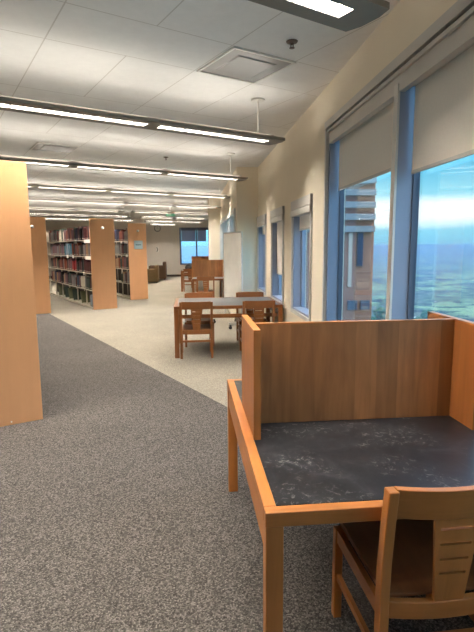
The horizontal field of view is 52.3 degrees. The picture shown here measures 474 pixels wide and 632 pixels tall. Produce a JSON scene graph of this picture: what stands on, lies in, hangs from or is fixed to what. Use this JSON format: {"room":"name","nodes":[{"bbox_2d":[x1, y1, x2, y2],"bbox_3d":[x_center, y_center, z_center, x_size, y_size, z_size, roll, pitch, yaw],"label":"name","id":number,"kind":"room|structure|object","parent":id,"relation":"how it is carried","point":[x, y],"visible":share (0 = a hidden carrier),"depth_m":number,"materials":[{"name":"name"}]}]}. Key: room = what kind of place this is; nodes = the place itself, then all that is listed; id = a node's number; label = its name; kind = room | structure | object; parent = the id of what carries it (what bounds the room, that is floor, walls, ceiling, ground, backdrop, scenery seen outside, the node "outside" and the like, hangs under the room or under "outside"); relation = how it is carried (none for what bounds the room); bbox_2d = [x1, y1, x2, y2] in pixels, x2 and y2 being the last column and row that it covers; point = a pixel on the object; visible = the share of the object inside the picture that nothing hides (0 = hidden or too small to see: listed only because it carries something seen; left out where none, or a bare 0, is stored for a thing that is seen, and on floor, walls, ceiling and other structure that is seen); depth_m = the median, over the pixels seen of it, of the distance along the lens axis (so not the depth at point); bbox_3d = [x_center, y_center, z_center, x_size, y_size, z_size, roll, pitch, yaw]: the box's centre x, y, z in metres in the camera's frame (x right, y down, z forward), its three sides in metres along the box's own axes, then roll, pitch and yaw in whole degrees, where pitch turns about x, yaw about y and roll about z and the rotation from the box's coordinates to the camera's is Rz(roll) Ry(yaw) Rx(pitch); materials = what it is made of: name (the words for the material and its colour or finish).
{"room":"library","nodes":[
{"label":"library","id":0,"kind":"room"},
{"bbox_2d":[45,219,207,275],"bbox_3d":[-6.613,-3.661,26.024,11.160,3.120,0.200,-1,8,-5],"label":"wall","id":1,"kind":"structure","parent":0,"point":[167,239],"depth_m":26.11,"materials":[{"name":"paint"}]},
{"bbox_2d":[45,218,88,220],"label":"linear light","id":2,"kind":"object","parent":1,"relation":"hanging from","point":[86,219],"depth_m":19.34,"materials":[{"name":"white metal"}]},
{"bbox_2d":[49,274,180,277],"bbox_3d":[-6.687,-2.154,26.124,10.970,0.110,0.012,-1,8,-5],"label":"baseboard","id":3,"kind":"structure","parent":1,"relation":"attached to","point":[173,275],"depth_m":26.42,"materials":[{"name":"brown plastic"}]},
{"bbox_2d":[154,225,160,231],"bbox_3d":[-4.289,-4.721,25.979,0.350,0.350,0.045,-1,8,-5],"label":"wall clock","id":4,"kind":"object","parent":1,"relation":"attached to","point":[157,228],"visible":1,"depth_m":25.97,"materials":[{"name":"black plastic"}]},
{"bbox_2d":[179,227,207,264],"bbox_3d":[-2.245,-3.824,26.393,1.770,2.000,0.180,-1,8,-5],"label":"window","id":5,"kind":"structure","parent":1,"relation":"in","point":[199,228],"depth_m":26.22,"materials":[{"name":"glass"}]},
{"bbox_2d":[181,230,195,240],"bbox_3d":[-2.646,-4.381,26.264,0.770,0.625,0.040,-1,8,-5],"label":"roller blind","id":6,"kind":"object","parent":5,"relation":"attached to","point":[186,235],"visible":1,"depth_m":26.26,"materials":[{"name":"fabric"}]},
{"bbox_2d":[197,230,205,240],"bbox_3d":[-1.925,-4.396,26.333,0.480,0.625,0.040,-1,8,-5],"label":"roller blind","id":7,"kind":"object","parent":5,"relation":"attached to","point":[201,234],"visible":1,"depth_m":26.33,"materials":[{"name":"fabric"}]},
{"bbox_2d":[0,0,399,218],"bbox_3d":[-5.266,-3.184,11.053,11.360,0.150,30.100,-1,8,-5],"label":"ceiling","id":8,"kind":"structure","parent":0,"point":[134,57],"depth_m":4.62,"materials":[{"name":"tile"}]},
{"bbox_2d":[30,142,79,153],"bbox_3d":[-2.837,-2.611,7.510,0.620,0.013,0.620,-6,10,-32],"label":"ceiling vent","id":9,"kind":"object","parent":8,"relation":"in","point":[39,146],"visible":1,"depth_m":7.49,"materials":[{"name":"white metal"}]},
{"bbox_2d":[29,198,124,211],"bbox_3d":[-6.561,-3.232,13.469,7.010,0.420,0.290,-6,10,-32],"label":"linear light","id":10,"kind":"object","parent":8,"relation":"hanging from","point":[37,208],"visible":0.8,"depth_m":14.54,"materials":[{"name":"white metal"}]},
{"bbox_2d":[29,206,130,217],"bbox_3d":[-6.975,-3.637,16.320,7.010,0.420,0.290,-6,10,-32],"label":"linear light","id":11,"kind":"object","parent":8,"relation":"hanging from","point":[44,214],"visible":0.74,"depth_m":17.12,"materials":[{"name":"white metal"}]},
{"bbox_2d":[0,153,247,180],"bbox_3d":[-2.824,-2.243,6.361,7.010,0.420,0.291,-6,10,-32],"label":"linear light","id":12,"kind":"object","parent":8,"relation":"hanging from","point":[30,161],"visible":0.98,"depth_m":7.04,"materials":[{"name":"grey metal"}]},
{"bbox_2d":[28,184,220,208],"bbox_3d":[-4.601,-2.966,11.511,9.770,0.420,0.290,-6,10,-32],"label":"linear light","id":13,"kind":"object","parent":8,"relation":"hanging from","point":[29,198],"visible":0.89,"depth_m":12.39,"materials":[{"name":"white metal"}]},
{"bbox_2d":[114,212,136,221],"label":"linear light","id":14,"kind":"object","parent":8,"relation":"hanging from","point":[129,212],"depth_m":20.83,"materials":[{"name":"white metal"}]},
{"bbox_2d":[26,164,229,198],"bbox_3d":[-3.706,-2.608,8.963,8.390,0.420,0.290,-6,10,-32],"label":"linear light","id":15,"kind":"object","parent":8,"relation":"hanging from","point":[30,185],"visible":0.7,"depth_m":9.78,"materials":[{"name":"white metal"}]},
{"bbox_2d":[0,95,284,144],"bbox_3d":[-1.913,-1.882,3.788,5.630,0.420,0.290,-6,10,-32],"label":"linear light","id":16,"kind":"object","parent":8,"relation":"hanging from","point":[7,103],"visible":1,"depth_m":4.37,"materials":[{"name":"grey metal"}]},
{"bbox_2d":[149,224,175,225],"bbox_3d":[-3.737,-4.822,24.469,1.490,0.420,0.290,-6,10,-32],"label":"linear light","id":17,"kind":"object","parent":8,"relation":"hanging from","point":[149,224],"visible":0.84,"depth_m":24.37,"materials":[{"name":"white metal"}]},
{"bbox_2d":[131,202,207,214],"bbox_3d":[-2.133,-3.644,16.145,2.870,0.420,0.290,-6,10,-32],"label":"linear light","id":18,"kind":"object","parent":8,"relation":"hanging from","point":[133,211],"visible":0.92,"depth_m":16.05,"materials":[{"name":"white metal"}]},
{"bbox_2d":[166,207,175,216],"bbox_3d":[-2.528,-3.969,18.366,0.360,0.400,0.042,-1,8,-5],"label":"exit sign","id":19,"kind":"object","parent":8,"relation":"hanging from","point":[167,215],"visible":0.54,"depth_m":18.36,"materials":[{"name":"green plastic"}]},
{"bbox_2d":[140,209,207,219],"bbox_3d":[-2.437,-4.059,19.065,2.870,0.420,0.290,-6,10,-32],"label":"linear light","id":20,"kind":"object","parent":8,"relation":"hanging from","point":[200,209],"visible":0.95,"depth_m":18.96,"materials":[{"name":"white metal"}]},
{"bbox_2d":[144,220,203,222],"bbox_3d":[-2.836,-4.473,21.984,2.870,0.420,0.290,-6,10,-32],"label":"linear light","id":21,"kind":"object","parent":8,"relation":"hanging from","point":[145,220],"visible":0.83,"depth_m":21.95,"materials":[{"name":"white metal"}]},
{"bbox_2d":[197,46,295,83],"bbox_3d":[0.072,-2.155,4.177,0.620,0.013,0.620,-6,10,-32],"label":"ceiling vent","id":22,"kind":"object","parent":8,"relation":"in","point":[237,63],"visible":1,"depth_m":4.14,"materials":[{"name":"white metal"}]},
{"bbox_2d":[286,39,297,48],"bbox_3d":[0.419,-2.067,3.672,0.090,0.052,0.090,-1,8,-5],"label":"sprinkler head","id":23,"kind":"object","parent":8,"relation":"attached to","point":[290,42],"visible":1,"depth_m":3.66},
{"bbox_2d":[248,0,389,31],"bbox_3d":[-1.115,-1.531,1.297,4.250,0.420,0.290,-6,10,-32],"label":"linear light","id":24,"kind":"object","parent":8,"relation":"hanging from","point":[344,15],"visible":1,"depth_m":2.34,"materials":[{"name":"grey metal"}]},
{"bbox_2d":[208,198,219,296],"bbox_3d":[-0.399,-2.130,15.008,0.960,3.120,0.450,-1,8,-5],"label":"pillar","id":25,"kind":"structure","parent":0,"point":[213,214],"depth_m":14.71,"materials":[{"name":"beige paint"}]},
{"bbox_2d":[220,169,235,318],"bbox_3d":[-0.177,-1.743,12.284,0.160,3.120,5.070,-1,8,-5],"label":"wall","id":26,"kind":"structure","parent":0,"point":[226,205],"depth_m":11.41,"materials":[{"name":"beige paint"}]},
{"bbox_2d":[220,208,235,277],"bbox_3d":[-0.189,-1.709,12.262,0.190,1.660,4.680,-1,8,-5],"label":"window","id":27,"kind":"structure","parent":26,"relation":"in","point":[228,222],"depth_m":11.82,"materials":[{"name":"glass"}]},
{"bbox_2d":[0,276,473,631],"bbox_3d":[-5.145,0.026,11.521,11.160,0.100,29.700,-1,8,-5],"label":"floor","id":28,"kind":"structure","parent":0,"point":[119,512],"depth_m":2.99,"materials":[{"name":"carpet"}]},
{"bbox_2d":[0,160,42,426],"bbox_3d":[-3.575,-0.483,6.485,0.624,2.310,5.588,-6,10,-32],"label":"end panel","id":29,"kind":"object","parent":28,"relation":"on","point":[20,383],"visible":1,"depth_m":4.25,"materials":[{"name":"brown wood"}]},
{"bbox_2d":[30,217,50,313],"bbox_3d":[-6.306,-1.508,13.794,0.624,2.310,5.678,-6,10,-32],"label":"range","id":30,"kind":"object","parent":28,"relation":"on","point":[37,224],"visible":0.48,"depth_m":11.57,"materials":[{"name":"brown wood"}]},
{"bbox_2d":[47,218,116,309],"bbox_3d":[-4.903,-1.644,14.679,0.624,2.310,5.678,-6,10,-32],"label":"range","id":31,"kind":"object","parent":28,"relation":"on","point":[102,243],"visible":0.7,"depth_m":12.43,"materials":[{"name":"brown wood"}]},
{"bbox_2d":[58,285,64,294],"bbox_3d":[-5.730,-0.848,15.783,0.212,0.329,0.180,-6,10,-32],"label":"book","id":32,"kind":"object","parent":31,"relation":"on","point":[59,286],"visible":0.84,"depth_m":15.74,"materials":[{"name":"paper"}]},
{"bbox_2d":[64,287,70,297],"bbox_3d":[-5.273,-0.750,15.073,0.212,0.329,0.180,-6,10,-32],"label":"book","id":33,"kind":"object","parent":31,"relation":"on","point":[65,288],"visible":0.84,"depth_m":15.03,"materials":[{"name":"paper"}]},
{"bbox_2d":[68,288,74,298],"bbox_3d":[-5.015,-0.695,14.672,0.212,0.329,0.180,-6,10,-32],"label":"book","id":34,"kind":"object","parent":31,"relation":"on","point":[69,289],"visible":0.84,"depth_m":14.63,"materials":[{"name":"paper"}]},
{"bbox_2d":[72,289,80,299],"bbox_3d":[-4.746,-0.637,14.254,0.212,0.329,0.180,-6,10,-32],"label":"book","id":35,"kind":"object","parent":31,"relation":"on","point":[74,291],"visible":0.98,"depth_m":14.22,"materials":[{"name":"paper"}]},
{"bbox_2d":[80,291,89,302],"bbox_3d":[-4.262,-0.533,13.503,0.212,0.329,0.180,-6,10,-32],"label":"book","id":36,"kind":"object","parent":31,"relation":"on","point":[83,293],"visible":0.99,"depth_m":13.47,"materials":[{"name":"paper"}]},
{"bbox_2d":[115,223,147,299],"bbox_3d":[-3.985,-1.860,16.187,0.570,2.300,3.838,-6,10,-32],"label":"range","id":37,"kind":"object","parent":28,"relation":"on","point":[137,289],"visible":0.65,"depth_m":14.71,"materials":[{"name":"brown wood"}]},
{"bbox_2d":[118,244,120,254],"bbox_3d":[-3.703,-2.126,15.393,0.180,0.326,0.098,-6,10,-32],"label":"book","id":38,"kind":"object","parent":37,"relation":"on","point":[119,246],"visible":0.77,"depth_m":15.33,"materials":[{"name":"grey paper"}]},
{"bbox_2d":[134,241,142,248],"bbox_3d":[-2.985,-2.155,14.595,0.270,0.250,0.015,-6,10,-32],"label":"sign","id":39,"kind":"object","parent":37,"relation":"attached to","point":[137,244],"visible":1,"depth_m":14.59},
{"bbox_2d":[147,265,158,282],"bbox_3d":[-3.953,-1.891,21.718,0.840,0.798,0.860,-1,8,-5],"label":"armchair","id":40,"kind":"object","parent":28,"relation":"on","point":[153,274],"visible":0.63,"depth_m":21.32,"materials":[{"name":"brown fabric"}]},
{"bbox_2d":[149,261,166,279],"bbox_3d":[-3.943,-2.267,24.051,0.840,0.882,0.860,-1,8,-5],"label":"armchair","id":41,"kind":"object","parent":28,"relation":"on","point":[162,268],"visible":0.65,"depth_m":23.66,"materials":[{"name":"fabric"}]},
{"bbox_2d":[183,269,196,291],"bbox_3d":[-1.702,-1.308,17.450,0.466,0.820,0.539,-1,8,-5],"label":"wooden chair","id":42,"kind":"object","parent":28,"relation":"on","point":[189,271],"visible":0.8,"depth_m":17.23,"materials":[{"name":"red wood"}]},
{"bbox_2d":[181,269,208,291],"bbox_3d":[-1.545,-1.336,17.900,1.040,0.746,1.150,-1,8,-5],"label":"table","id":43,"kind":"object","parent":28,"relation":"on","point":[185,274],"visible":0.41,"depth_m":17.30,"materials":[{"name":"red wood"}]},
{"bbox_2d":[185,263,191,268],"bbox_3d":[-1.759,-1.841,17.934,0.360,0.246,0.246,-1,8,-5],"label":"bag","id":44,"kind":"object","parent":43,"relation":"on","point":[186,266],"visible":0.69,"depth_m":17.83,"materials":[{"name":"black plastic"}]},
{"bbox_2d":[179,301,212,358],"bbox_3d":[-0.592,0.173,7.023,0.466,0.820,0.539,-1,8,-5],"label":"wooden chair","id":45,"kind":"object","parent":28,"relation":"on","point":[196,327],"visible":1,"depth_m":6.80,"materials":[{"name":"red wood"}]},
{"bbox_2d":[184,292,214,346],"bbox_3d":[-0.619,0.049,7.894,0.466,0.820,0.539,-1,8,-5],"label":"wooden chair","id":46,"kind":"object","parent":28,"relation":"on","point":[188,321],"visible":0.44,"depth_m":8.02,"materials":[{"name":"red wood"}]},
{"bbox_2d":[191,256,208,287],"bbox_3d":[-1.302,-1.800,19.456,1.100,1.222,1.600,-1,8,-5],"label":"study carrel","id":47,"kind":"object","parent":28,"relation":"on","point":[192,257],"visible":0.1,"depth_m":19.35,"materials":[{"name":"red wood"}]},
{"bbox_2d":[197,276,214,297],"bbox_3d":[-0.846,-0.673,12.962,0.466,0.820,0.539,-1,8,-5],"label":"wooden chair","id":48,"kind":"object","parent":28,"relation":"on","point":[204,278],"visible":0.66,"depth_m":12.71,"materials":[{"name":"red wood"}]},
{"bbox_2d":[192,259,223,296],"bbox_3d":[-0.834,-0.986,13.732,0.886,1.222,1.600,-1,8,-5],"label":"study carrel","id":49,"kind":"object","parent":28,"relation":"on","point":[214,268],"visible":0.77,"depth_m":13.66,"materials":[{"name":"red wood"}]},
{"bbox_2d":[213,231,242,328],"bbox_3d":[-0.081,-0.736,9.666,0.566,1.865,0.878,-4,9,-24],"label":"whiteboard","id":50,"kind":"object","parent":28,"relation":"on","point":[232,241],"visible":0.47,"depth_m":9.59,"materials":[{"name":"grey metal"}]},
{"bbox_2d":[174,297,282,357],"bbox_3d":[-0.169,0.140,7.498,1.560,0.746,1.170,-1,8,-5],"label":"table","id":51,"kind":"object","parent":28,"relation":"on","point":[218,302],"visible":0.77,"depth_m":6.96,"materials":[{"name":"red wood"}]},
{"bbox_2d":[236,292,267,340],"bbox_3d":[0.240,0.031,7.976,0.466,0.820,0.539,-1,8,-5],"label":"wooden chair","id":52,"kind":"object","parent":28,"relation":"on","point":[238,294],"visible":0.34,"depth_m":8.14,"materials":[{"name":"red wood"}]},
{"bbox_2d":[239,300,274,350],"bbox_3d":[0.291,0.155,7.108,0.466,0.820,0.539,-1,8,-5],"label":"wooden chair","id":53,"kind":"object","parent":28,"relation":"on","point":[257,305],"visible":0.44,"depth_m":6.84,"materials":[{"name":"red wood"}]},
{"bbox_2d":[227,311,473,631],"bbox_3d":[0.568,0.626,2.373,1.112,1.222,1.577,-1,8,-5],"label":"study carrel","id":54,"kind":"object","parent":28,"relation":"on","point":[324,417],"visible":0.98,"depth_m":2.25,"materials":[{"name":"brown wood"}]},
{"bbox_2d":[331,486,473,631],"bbox_3d":[0.670,0.906,1.797,0.466,0.830,0.540,-1,8,-7],"label":"wooden chair","id":55,"kind":"object","parent":28,"relation":"on","point":[422,543],"visible":0.98,"depth_m":1.58,"materials":[{"name":"brown wood"}]},
{"bbox_2d":[236,167,257,320],"bbox_3d":[0.300,-1.381,9.729,0.607,3.120,0.160,-1,8,-5],"label":"wall","id":56,"kind":"structure","parent":0,"point":[246,190],"depth_m":9.57,"materials":[{"name":"beige paint"}]},
{"bbox_2d":[258,0,457,321],"bbox_3d":[1.133,-0.487,3.428,0.190,3.120,12.670,-1,8,-5],"label":"wall","id":57,"kind":"structure","parent":0,"point":[293,170],"depth_m":5.16,"materials":[{"name":"beige paint"}]},
{"bbox_2d":[256,214,265,295],"bbox_3d":[0.533,-1.163,9.143,0.185,1.450,1.040,-1,8,-5],"label":"window","id":58,"kind":"structure","parent":57,"relation":"in","point":[261,220],"depth_m":9.56,"materials":[{"name":"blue metal"}]},
{"bbox_2d":[270,206,283,305],"bbox_3d":[0.691,-0.936,7.547,0.185,1.450,1.060,-1,8,-5],"label":"window","id":59,"kind":"structure","parent":57,"relation":"in","point":[276,215],"depth_m":7.95,"materials":[{"name":"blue metal"}]},
{"bbox_2d":[277,221,281,274],"bbox_3d":[0.707,-1.075,7.529,0.044,0.882,0.890,-1,8,-5],"label":"roller blind","id":60,"kind":"object","parent":59,"relation":"attached to","point":[279,224],"visible":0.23,"depth_m":7.75,"materials":[{"name":"grey fabric"}]},
{"bbox_2d":[290,194,312,321],"bbox_3d":[0.850,-0.708,5.941,0.185,1.450,1.040,-1,8,-5],"label":"window","id":61,"kind":"structure","parent":57,"relation":"in","point":[301,206],"depth_m":6.34,"materials":[{"name":"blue metal"}]},
{"bbox_2d":[299,213,309,230],"bbox_3d":[0.864,-1.171,5.876,0.044,0.229,0.870,-1,8,-5],"label":"roller blind","id":62,"kind":"object","parent":61,"relation":"attached to","point":[304,219],"visible":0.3,"depth_m":5.99,"materials":[{"name":"grey fabric"}]},
{"bbox_2d":[322,0,473,320],"bbox_3d":[1.327,-0.294,1.003,0.195,2.100,7.800,-1,8,-5],"label":"window","id":63,"kind":"structure","parent":57,"relation":"in","point":[452,32],"depth_m":3.23,"materials":[{"name":"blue metal"}]},
{"bbox_2d":[338,100,393,190],"bbox_3d":[1.057,-1.366,3.929,0.044,0.514,1.450,-1,8,-5],"label":"roller blind","id":64,"kind":"object","parent":63,"relation":"attached to","point":[365,152],"visible":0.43,"depth_m":3.90,"materials":[{"name":"grey fabric"}]},
{"bbox_2d":[411,43,473,173],"bbox_3d":[1.213,-1.107,2.358,0.044,0.584,1.510,-1,8,-5],"label":"roller blind","id":65,"kind":"object","parent":63,"relation":"attached to","point":[443,133],"visible":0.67,"depth_m":2.71,"materials":[{"name":"grey fabric"}]},
{"label":"outside","id":66,"kind":"structure","parent":0,"visible":0},
{"bbox_2d":[306,177,376,320],"bbox_3d":[2.688,-0.227,19.998,3.380,9.900,7.050,-1,8,-5],"label":"neighbouring building","id":67,"kind":"structure","parent":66,"point":[360,203],"depth_m":16.45,"materials":[{"name":"concrete"}]},
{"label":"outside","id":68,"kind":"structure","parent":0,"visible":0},
{"bbox_2d":[181,244,473,321],"bbox_3d":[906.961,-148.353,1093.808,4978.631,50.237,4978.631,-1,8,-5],"label":"terrain","id":69,"kind":"structure","parent":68,"point":[444,283],"depth_m":553.02,"materials":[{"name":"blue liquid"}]},
{"bbox_2d":[373,307,385,319],"bbox_3d":[68.816,-0.232,229.938,7.841,7.680,7.606,-1,8,-5],"label":"tree","id":70,"kind":"object","parent":69,"relation":"on","point":[379,313],"visible":0.82,"depth_m":227.85,"materials":[{"name":"green plant"}]},
{"bbox_2d":[420,309,432,318],"bbox_3d":[87.780,0.744,221.453,8.337,7.892,7.346,-1,8,-5],"label":"tree","id":71,"kind":"object","parent":69,"relation":"on","point":[424,314],"visible":0.3,"depth_m":219.49,"materials":[{"name":"green plant"}]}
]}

